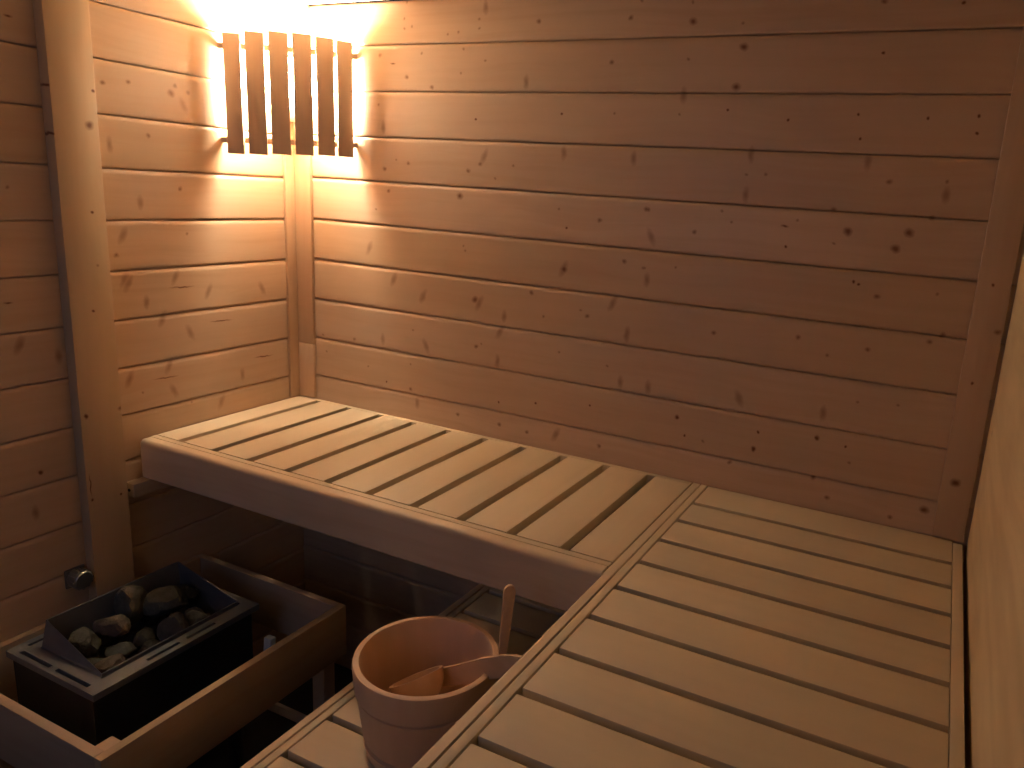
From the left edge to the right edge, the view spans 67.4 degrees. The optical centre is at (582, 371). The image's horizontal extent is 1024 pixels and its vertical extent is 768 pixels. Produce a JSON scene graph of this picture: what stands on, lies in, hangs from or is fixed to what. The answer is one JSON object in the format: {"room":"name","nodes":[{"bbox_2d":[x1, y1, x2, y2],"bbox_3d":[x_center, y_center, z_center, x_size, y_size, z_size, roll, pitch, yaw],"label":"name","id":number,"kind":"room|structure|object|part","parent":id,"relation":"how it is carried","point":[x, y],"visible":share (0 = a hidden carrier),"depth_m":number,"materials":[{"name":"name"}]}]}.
{"room":"sauna","nodes":[
{"label":"sauna","id":0,"kind":"room"},
{"bbox_2d":[0,0,304,767],"bbox_3d":[-1.269,0.140,1.364,0.057,1.902,1.950,10,15,24],"label":"wall","id":1,"kind":"structure","parent":0,"point":[195,227],"depth_m":1.75,"materials":[{"name":"brown wood"}]},
{"bbox_2d":[64,564,93,589],"bbox_3d":[-1.119,0.459,1.698,0.036,0.045,0.045,10,15,24],"label":"air vent","id":2,"kind":"object","parent":1,"relation":"attached to","point":[78,577],"visible":1,"depth_m":1.69,"materials":[{"name":"metal"}]},
{"bbox_3d":[-1.133,0.457,1.705,0.006,0.044,0.044,10,15,24],"label":"plate","id":3,"kind":"part","parent":2,"relation":"part of","materials":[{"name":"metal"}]},
{"bbox_2d":[32,0,134,599],"bbox_3d":[-1.067,0.079,1.677,0.030,1.902,0.091,10,15,24],"label":"wooden post","id":4,"kind":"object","parent":1,"relation":"attached to","point":[62,27],"depth_m":1.60,"materials":[{"name":"brown wood"}]},
{"bbox_2d":[127,477,169,497],"bbox_3d":[-0.940,0.227,2.010,0.030,0.032,0.530,10,15,24],"label":"batten","id":5,"kind":"object","parent":1,"relation":"attached to","point":[137,487],"visible":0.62,"depth_m":1.79,"materials":[{"name":"brown wood"}]},
{"bbox_2d":[279,2,299,396],"bbox_3d":[-0.801,-0.441,2.090,0.009,1.049,0.032,10,15,24],"label":"trim","id":6,"kind":"structure","parent":1,"relation":"attached to","point":[284,9],"depth_m":2.11,"materials":[{"name":"brown wood"}]},
{"bbox_2d":[187,663,352,767],"bbox_3d":[-0.510,1.229,1.213,1.856,0.050,2.040,10,15,24],"label":"floor","id":7,"kind":"structure","parent":0,"point":[262,731],"depth_m":2.09,"materials":[{"name":"stone"}]},
{"bbox_2d":[6,561,258,767],"bbox_3d":[-0.972,0.768,1.708,0.278,0.560,0.385,10,15,24],"label":"heater","id":8,"kind":"object","parent":7,"relation":"on","point":[55,681],"visible":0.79,"depth_m":1.57,"materials":[{"name":"metal"}]},
{"bbox_2d":[92,645,111,657],"bbox_3d":[-1.037,0.618,1.659,0.054,0.056,0.050,10,15,24],"label":"stone","id":9,"kind":"object","parent":8,"relation":"in","point":[100,653],"visible":0.22,"depth_m":1.64,"materials":[{"name":"black stone"}]},
{"bbox_2d":[95,633,114,648],"bbox_3d":[-1.036,0.575,1.650,0.039,0.051,0.048,-1,14,-19],"label":"stone","id":10,"kind":"object","parent":9,"relation":"on","point":[106,640],"visible":0.42,"depth_m":1.64,"materials":[{"name":"black stone"}]},
{"bbox_2d":[92,614,130,636],"bbox_3d":[-1.002,0.539,1.630,0.078,0.046,0.058,4,13,0],"label":"stone","id":11,"kind":"object","parent":10,"relation":"on","point":[116,625],"visible":1,"depth_m":1.61,"materials":[{"name":"stone"}]},
{"bbox_2d":[118,632,138,654],"bbox_3d":[-1.009,0.606,1.708,0.054,0.052,0.055,10,15,24],"label":"stone","id":12,"kind":"object","parent":8,"relation":"in","point":[128,637],"visible":0.3,"depth_m":1.70,"materials":[{"name":"black stone"}]},
{"bbox_2d":[113,585,146,624],"bbox_3d":[-1.000,0.513,1.689,0.056,0.095,0.066,4,13,1],"label":"stone","id":13,"kind":"object","parent":12,"relation":"on","point":[129,600],"visible":0.91,"depth_m":1.66,"materials":[{"name":"stone"}]},
{"bbox_3d":[-0.959,0.557,1.658,0.278,0.014,0.385,10,15,24],"label":"plate","id":14,"kind":"part","parent":8,"relation":"part of","materials":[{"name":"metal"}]},
{"bbox_2d":[42,561,237,677],"bbox_3d":[-0.954,0.578,1.672,0.196,0.172,0.325,10,15,24],"label":"basket","id":15,"kind":"object","parent":8,"relation":"on","point":[215,602],"depth_m":1.65,"materials":[{"name":"metal"}]},
{"bbox_2d":[144,619,163,641],"bbox_3d":[-0.985,0.597,1.763,0.046,0.057,0.049,10,15,24],"label":"stone","id":16,"kind":"object","parent":8,"relation":"in","point":[154,627],"visible":0.14,"depth_m":1.74,"materials":[{"name":"stone"}]},
{"bbox_2d":[140,615,160,626],"bbox_3d":[-0.991,0.556,1.743,0.052,0.051,0.049,10,15,24],"label":"stone","id":17,"kind":"object","parent":16,"relation":"on","point":[149,621],"visible":0.41,"depth_m":1.73,"materials":[{"name":"stone"}]},
{"bbox_2d":[143,585,188,617],"bbox_3d":[-0.945,0.521,1.727,0.097,0.065,0.070,-3,15,-27],"label":"stone","id":18,"kind":"object","parent":8,"relation":"in","point":[162,601],"visible":0.98,"depth_m":1.71,"materials":[{"name":"stone"}]},
{"bbox_2d":[170,607,187,615],"bbox_3d":[-0.959,0.584,1.822,0.048,0.053,0.047,10,15,24],"label":"stone","id":19,"kind":"object","parent":8,"relation":"in","point":[182,610],"visible":0.11,"depth_m":1.81,"materials":[{"name":"stone"}]},
{"bbox_2d":[177,584,197,600],"bbox_3d":[-0.935,0.519,1.793,0.048,0.044,0.049,10,15,24],"label":"stone","id":20,"kind":"object","parent":19,"relation":"on","point":[191,592],"visible":0.48,"depth_m":1.79,"materials":[{"name":"stone"}]},
{"bbox_3d":[-0.832,0.908,1.833,0.024,0.250,0.024,10,15,24],"label":"leg","id":21,"kind":"part","parent":8,"relation":"part of","materials":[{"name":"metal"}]},
{"bbox_3d":[-0.957,0.627,1.688,0.051,0.057,0.054,10,15,24],"label":"stone","id":22,"kind":"object","parent":8,"relation":"in","visible":0},
{"bbox_2d":[132,627,155,648],"bbox_3d":[-0.959,0.586,1.668,0.045,0.050,0.051,-4,15,-30],"label":"stone","id":23,"kind":"object","parent":22,"relation":"on","point":[145,634],"visible":0.73,"depth_m":1.66,"materials":[{"name":"stone"}]},
{"bbox_2d":[137,639,159,653],"bbox_3d":[-0.935,0.601,1.651,0.044,0.041,0.047,5,13,4],"label":"stone","id":24,"kind":"object","parent":22,"relation":"on","point":[149,643],"visible":0.37,"depth_m":1.64,"materials":[{"name":"stone"}]},
{"bbox_3d":[-1.011,0.648,1.576,0.054,0.053,0.052,10,15,24],"label":"stone","id":25,"kind":"object","parent":8,"relation":"in","visible":0},
{"bbox_2d":[87,658,103,665],"bbox_3d":[-1.003,0.607,1.564,0.045,0.042,0.044,-1,14,-19],"label":"stone","id":26,"kind":"object","parent":25,"relation":"on","point":[92,661],"visible":0.23,"depth_m":1.56,"materials":[{"name":"stone"}]},
{"bbox_3d":[-0.904,0.605,1.793,0.056,0.057,0.052,10,15,24],"label":"stone","id":27,"kind":"object","parent":8,"relation":"in","visible":0},
{"bbox_2d":[184,606,203,614],"bbox_3d":[-0.902,0.565,1.772,0.043,0.051,0.050,-5,16,-33],"label":"stone","id":28,"kind":"object","parent":27,"relation":"on","point":[194,607],"visible":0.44,"depth_m":1.76,"materials":[{"name":"stone"}]},
{"bbox_3d":[-0.954,0.659,1.554,0.054,0.057,0.049,10,15,24],"label":"stone","id":29,"kind":"object","parent":8,"relation":"in","visible":0},
{"bbox_2d":[94,653,125,672],"bbox_3d":[-0.959,0.597,1.551,0.060,0.041,0.057,-6,16,-35],"label":"stone","id":30,"kind":"object","parent":29,"relation":"on","point":[107,663],"visible":0.48,"depth_m":1.54,"materials":[{"name":"brown stone"}]},
{"bbox_3d":[-0.875,0.626,1.718,0.056,0.053,0.051,10,15,24],"label":"stone","id":31,"kind":"object","parent":8,"relation":"in","visible":0},
{"bbox_2d":[185,610,209,625],"bbox_3d":[-0.874,0.561,1.729,0.056,0.046,0.056,10,15,24],"label":"stone","id":32,"kind":"object","parent":31,"relation":"on","point":[193,616],"visible":0.48,"depth_m":1.71,"materials":[{"name":"stone"}]},
{"bbox_3d":[-1.062,0.632,1.600,0.053,0.052,0.057,10,15,24],"label":"stone","id":33,"kind":"object","parent":8,"relation":"in","visible":0},
{"bbox_2d":[68,627,101,657],"bbox_3d":[-1.035,0.566,1.588,0.057,0.057,0.062,-5,16,-33],"label":"stone","id":34,"kind":"object","parent":33,"relation":"on","point":[83,639],"visible":0.8,"depth_m":1.57,"materials":[{"name":"stone"}]},
{"bbox_3d":[-0.984,0.634,1.631,0.055,0.049,0.055,10,15,24],"label":"stone","id":35,"kind":"object","parent":8,"relation":"in","visible":0},
{"bbox_2d":[104,642,135,657],"bbox_3d":[-0.967,0.583,1.600,0.052,0.027,0.053,10,15,24],"label":"stone","id":36,"kind":"object","parent":35,"relation":"on","point":[126,648],"visible":0.82,"depth_m":1.59,"materials":[{"name":"stone"}]},
{"bbox_3d":[-0.902,0.636,1.662,0.057,0.057,0.044,10,15,24],"label":"stone","id":37,"kind":"object","parent":8,"relation":"in","visible":0},
{"bbox_2d":[157,612,188,640],"bbox_3d":[-0.901,0.560,1.680,0.063,0.076,0.048,-1,14,-19],"label":"stone","id":38,"kind":"object","parent":37,"relation":"on","point":[177,622],"visible":0.7,"depth_m":1.66,"materials":[{"name":"stone"}]},
{"bbox_2d":[0,553,345,767],"bbox_3d":[-0.922,0.800,1.702,0.491,0.509,0.585,10,15,24],"label":"guard","id":39,"kind":"object","parent":7,"relation":"on","point":[314,625],"visible":0.67,"depth_m":1.57,"materials":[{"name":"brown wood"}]},
{"bbox_3d":[-1.042,0.678,1.415,0.472,0.128,0.018,10,15,24],"label":"rail","id":40,"kind":"part","parent":39,"relation":"part of","materials":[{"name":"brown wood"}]},
{"bbox_3d":[-1.123,0.592,1.759,0.018,0.128,0.548,10,15,24],"label":"wall rail","id":41,"kind":"part","parent":39,"relation":"part of","materials":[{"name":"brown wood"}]},
{"bbox_3d":[-0.846,0.889,1.395,0.037,0.485,0.037,10,15,24],"label":"leg","id":42,"kind":"part","parent":39,"relation":"part of","materials":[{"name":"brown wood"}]},
{"bbox_3d":[-0.698,0.664,1.565,0.018,0.128,0.585,10,15,24],"label":"rail","id":43,"kind":"part","parent":39,"relation":"part of","materials":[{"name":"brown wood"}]},
{"bbox_3d":[-0.796,0.575,1.916,0.472,0.128,0.018,10,15,24],"label":"rail","id":44,"kind":"part","parent":39,"relation":"part of","materials":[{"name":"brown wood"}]},
{"bbox_3d":[-0.627,0.826,1.851,0.037,0.425,0.037,10,15,24],"label":"leg","id":45,"kind":"part","parent":39,"relation":"part of","materials":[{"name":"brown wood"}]},
{"bbox_2d":[240,584,565,767],"bbox_3d":[-0.368,0.957,1.138,0.536,0.530,1.859,10,15,24],"label":"bench","id":46,"kind":"object","parent":7,"relation":"on","point":[331,736],"visible":0.19,"depth_m":1.38,"materials":[{"name":"brown wood"}]},
{"bbox_2d":[352,584,515,767],"bbox_3d":[-0.266,0.499,1.300,0.245,0.297,0.245,10,15,24],"label":"bucket","id":47,"kind":"object","parent":46,"relation":"on","point":[398,731],"visible":0.76,"depth_m":1.28,"materials":[{"name":"brown wood"}]},
{"bbox_2d":[389,654,521,695],"bbox_3d":[-0.197,0.500,1.262,0.273,0.176,0.095,10,15,24],"label":"ladle","id":48,"kind":"object","parent":47,"relation":"in","point":[429,682],"visible":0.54,"depth_m":1.27,"materials":[{"name":"brown wood"}]},
{"bbox_2d":[389,665,443,695],"bbox_3d":[-0.284,0.534,1.311,0.088,0.075,0.094,10,15,24],"label":"ladle bowl","id":49,"kind":"object","parent":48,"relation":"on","point":[429,682],"depth_m":1.28,"materials":[{"name":"brown wood"}]},
{"bbox_3d":[-0.165,0.493,1.259,0.227,0.157,0.018,16,18,42],"label":"ladle handle","id":50,"kind":"part","parent":48,"relation":"part of","materials":[{"name":"brown wood"}]},
{"bbox_2d":[412,483,964,767],"bbox_3d":[0.072,0.875,0.905,0.558,0.850,1.859,10,15,24],"label":"bench","id":51,"kind":"object","parent":7,"relation":"on","point":[737,630],"visible":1,"depth_m":1.08,"materials":[{"name":"brown wood"}]},
{"bbox_3d":[-0.130,0.451,0.917,0.014,0.055,1.859,10,15,24],"label":"rail","id":52,"kind":"part","parent":51,"relation":"part of","materials":[{"name":"brown wood"}]},
{"bbox_3d":[0.337,0.532,0.698,0.017,0.055,1.848,10,15,24],"label":"rail","id":53,"kind":"part","parent":51,"relation":"part of","materials":[{"name":"brown wood"}]},
{"bbox_2d":[270,0,378,4],"bbox_3d":[-0.391,-0.657,0.768,1.856,0.030,1.949,10,15,24],"label":"ceiling","id":54,"kind":"structure","parent":0,"point":[290,2],"depth_m":1.93,"materials":[{"name":"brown wood"}]},
{"bbox_2d":[302,0,1023,669],"bbox_3d":[-0.015,0.099,1.875,1.856,1.902,0.057,10,15,24],"label":"wall","id":55,"kind":"structure","parent":0,"point":[737,246],"depth_m":1.67,"materials":[{"name":"brown wood"}]},
{"bbox_2d":[217,31,357,157],"bbox_3d":[-0.728,-0.683,1.900,0.227,0.291,0.238,10,15,24],"label":"lamp","id":56,"kind":"object","parent":55,"relation":"attached to","point":[291,81],"visible":1,"depth_m":1.87,"materials":[{"name":"brown wood"}]},
{"bbox_3d":[-0.736,-0.724,1.933,0.104,0.132,0.104,10,15,24],"label":"glass globe","id":57,"kind":"part","parent":56,"relation":"part of"},
{"bbox_2d":[290,4,315,343],"bbox_3d":[-0.763,-0.516,2.079,0.064,0.892,0.010,10,15,24],"label":"trim","id":58,"kind":"structure","parent":55,"relation":"attached to","point":[300,23],"depth_m":2.10,"materials":[{"name":"brown wood"}]},
{"bbox_2d":[299,342,316,397],"bbox_3d":[-0.795,-0.006,2.199,0.064,0.156,0.010,10,15,24],"label":"trim","id":59,"kind":"structure","parent":55,"relation":"attached to","point":[307,352],"depth_m":2.19,"materials":[{"name":"brown wood"}]},
{"bbox_2d":[140,395,691,610],"bbox_3d":[-0.399,0.250,1.777,1.194,0.094,0.502,10,15,24],"label":"bench","id":60,"kind":"object","parent":55,"relation":"attached to","point":[488,511],"visible":0.92,"depth_m":1.64,"materials":[{"name":"brown wood"}]},
{"bbox_3d":[-0.490,0.270,1.584,1.194,0.055,0.015,10,15,24],"label":"rail","id":61,"kind":"part","parent":60,"relation":"part of","materials":[{"name":"brown wood"}]},
{"bbox_3d":[-0.292,0.187,1.988,1.194,0.055,0.014,10,15,24],"label":"rail","id":62,"kind":"part","parent":60,"relation":"part of","materials":[{"name":"brown wood"}]},
{"bbox_2d":[932,26,1023,541],"bbox_3d":[0.757,-0.178,1.399,0.056,1.049,0.011,10,15,24],"label":"trim","id":63,"kind":"structure","parent":55,"relation":"attached to","point":[1006,216],"depth_m":1.42,"materials":[{"name":"brown wood"}]},
{"bbox_2d":[963,251,1023,767],"bbox_3d":[0.363,0.420,0.618,0.045,1.902,1.950,10,15,24],"label":"wall","id":64,"kind":"structure","parent":0,"point":[993,565],"depth_m":0.99,"materials":[{"name":"brown wood"}]}
]}

